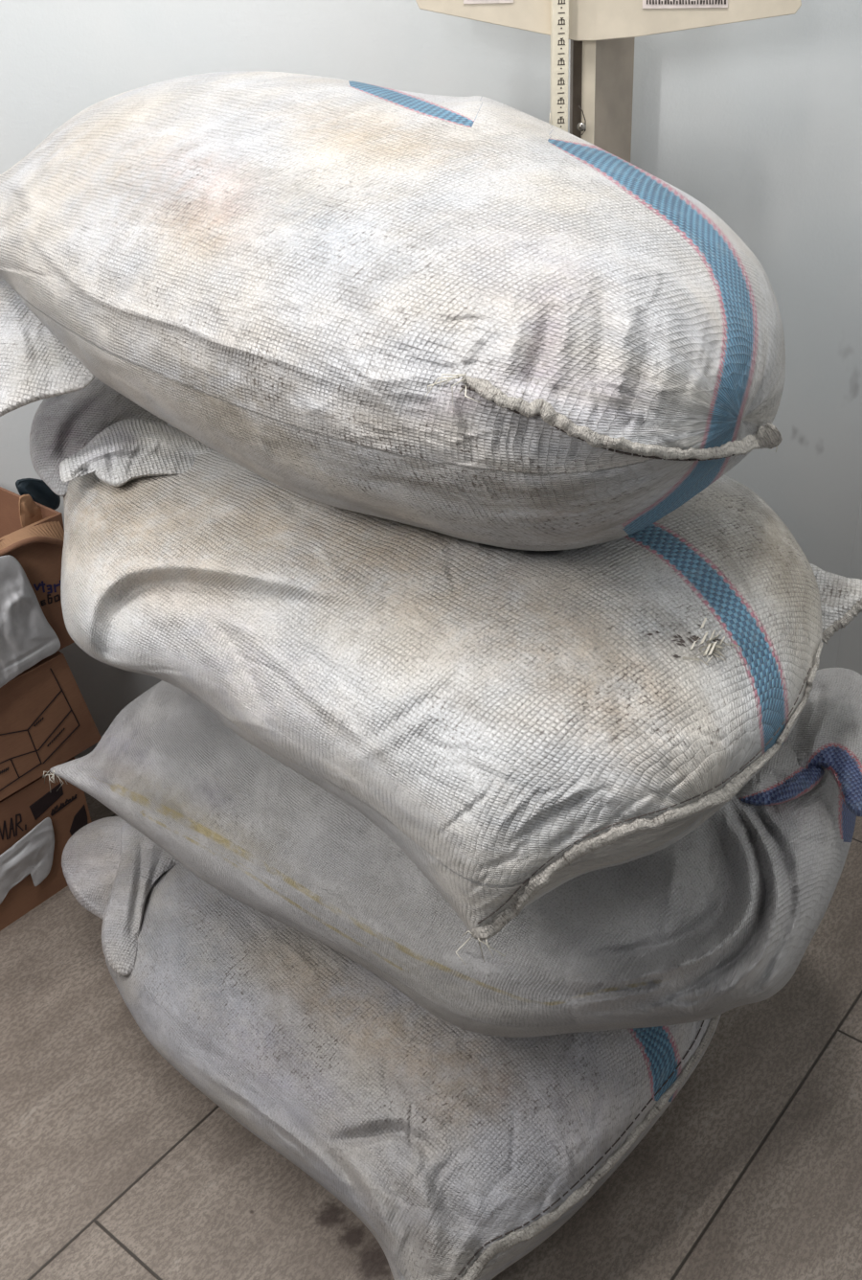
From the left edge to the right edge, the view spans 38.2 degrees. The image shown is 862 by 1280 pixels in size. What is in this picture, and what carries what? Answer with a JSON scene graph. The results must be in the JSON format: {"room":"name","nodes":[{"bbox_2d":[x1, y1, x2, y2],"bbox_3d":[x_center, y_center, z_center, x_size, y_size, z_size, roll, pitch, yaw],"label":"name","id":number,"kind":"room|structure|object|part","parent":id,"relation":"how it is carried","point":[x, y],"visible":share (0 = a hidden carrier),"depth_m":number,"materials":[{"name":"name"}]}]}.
{"room":"storage room","nodes":[
{"label":"storage room","id":0,"kind":"room"},
{"bbox_2d":[0,792,861,1279],"bbox_3d":[-0.740,1.174,1.069,3.385,0.050,3.600,-3,32,0],"label":"floor","id":1,"kind":"structure","parent":0,"point":[114,1165],"depth_m":1.69,"materials":[{"name":"tile"}]},
{"bbox_2d":[0,756,91,931],"bbox_3d":[-0.901,0.370,2.085,0.354,0.236,0.562,22,40,34],"label":"cardboard box","id":2,"kind":"object","parent":1,"relation":"on","point":[37,821],"visible":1,"depth_m":2.10,"materials":[{"name":"brown cardboard"}]},
{"bbox_2d":[0,651,101,800],"bbox_3d":[-0.907,0.178,1.975,0.341,0.193,0.650,22,40,34],"label":"cardboard box","id":3,"kind":"object","parent":2,"relation":"on","point":[46,720],"visible":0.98,"depth_m":2.02,"materials":[{"name":"brown cardboard"}]},
{"bbox_2d":[0,486,74,651],"bbox_3d":[-0.894,-0.069,1.835,0.369,0.356,0.640,22,40,34],"label":"cardboard box","id":4,"kind":"object","parent":3,"relation":"on","point":[37,546],"visible":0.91,"depth_m":1.94,"materials":[{"name":"brown cardboard"}]},
{"bbox_2d":[0,555,60,687],"bbox_3d":[-0.655,-0.018,1.864,0.023,0.244,0.207,23,41,35],"label":"plastic bag","id":5,"kind":"object","parent":4,"relation":"hanging from","point":[27,638],"visible":1,"depth_m":1.90,"materials":[{"name":"white plastic"}]},
{"bbox_2d":[18,494,43,527],"bbox_3d":[-0.623,-0.199,1.942,0.016,0.065,0.044,20,39,32],"label":"paper scrap","id":6,"kind":"object","parent":4,"relation":"in","point":[30,513],"visible":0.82,"depth_m":1.93,"materials":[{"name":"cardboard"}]},
{"bbox_2d":[15,478,60,509],"bbox_3d":[-0.646,-0.239,2.051,0.035,0.081,0.082,13,36,24],"label":"folded cloth","id":7,"kind":"object","parent":4,"relation":"in","point":[39,491],"visible":0.67,"depth_m":2.03,"materials":[{"name":"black fabric"}]},
{"bbox_2d":[46,728,65,746],"bbox_3d":[-0.618,0.160,2.053,0.001,0.018,0.038,22,40,34],"label":"print","id":8,"kind":"object","parent":3,"relation":"attached to","point":[56,737],"depth_m":2.05},
{"bbox_2d":[29,783,87,835],"bbox_3d":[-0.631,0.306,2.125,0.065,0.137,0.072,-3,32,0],"label":"print","id":9,"kind":"object","parent":2,"relation":"attached to","point":[63,811],"depth_m":2.11},
{"bbox_2d":[61,816,720,1279],"bbox_3d":[-0.071,0.436,1.858,0.720,0.280,1.014,-28,40,-34],"label":"woven sack","id":10,"kind":"object","parent":1,"relation":"on","point":[461,1152],"visible":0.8,"depth_m":1.52,"materials":[{"name":"white fabric"}]},
{"bbox_2d":[43,667,861,1037],"bbox_3d":[0.071,0.143,1.686,1.001,0.302,0.761,20,39,32],"label":"woven sack","id":11,"kind":"object","parent":10,"relation":"on","point":[711,923],"visible":0.63,"depth_m":1.38,"materials":[{"name":"white fabric"}]},
{"bbox_2d":[29,376,861,964],"bbox_3d":[-0.080,-0.103,1.554,1.200,0.276,0.709,26,43,38],"label":"woven sack","id":12,"kind":"object","parent":11,"relation":"on","point":[520,724],"visible":0.88,"depth_m":1.20,"materials":[{"name":"white fabric"}]},
{"bbox_2d":[0,70,785,550],"bbox_3d":[-0.113,-0.425,1.490,1.204,0.403,0.667,22,40,34],"label":"woven sack","id":13,"kind":"object","parent":12,"relation":"on","point":[472,318],"visible":1,"depth_m":1.17,"materials":[{"name":"white fabric"}]},
{"bbox_2d":[415,0,801,162],"bbox_3d":[0.258,-0.405,1.972,0.532,1.550,0.210,-3,32,0],"label":"weighing scale","id":14,"kind":"object","parent":1,"relation":"on","point":[603,34],"visible":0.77,"depth_m":1.68,"materials":[{"name":"beige metal"}]},
{"bbox_3d":[0.175,-0.787,1.694,0.022,0.600,0.022,-3,32,0],"label":"height rod","id":15,"kind":"part","parent":14,"relation":"part of","materials":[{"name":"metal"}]},
{"bbox_3d":[0.211,-0.722,1.750,0.012,0.012,0.019,-3,32,0],"label":"knob","id":16,"kind":"part","parent":14,"relation":"part of","materials":[{"name":"silver metal"}]},
{"bbox_2d":[646,0,726,4],"bbox_3d":[0.341,-0.853,1.663,0.107,0.012,0.001,-3,32,0],"label":"print","id":17,"kind":"object","parent":14,"relation":"attached to","point":[649,2],"depth_m":1.66},
{"bbox_2d":[0,0,861,758],"bbox_3d":[-0.930,-1.212,1.626,3.285,3.400,0.100,-3,32,0],"label":"wall","id":18,"kind":"structure","parent":0,"point":[759,122],"depth_m":1.86,"materials":[{"name":"paint"}]},
{"bbox_2d":[836,494,861,675],"bbox_3d":[0.814,-0.378,0.147,0.100,3.400,3.600,-3,32,0],"label":"wall","id":19,"kind":"structure","parent":0,"point":[850,651],"depth_m":2.30,"materials":[{"name":"paint"}]}
]}

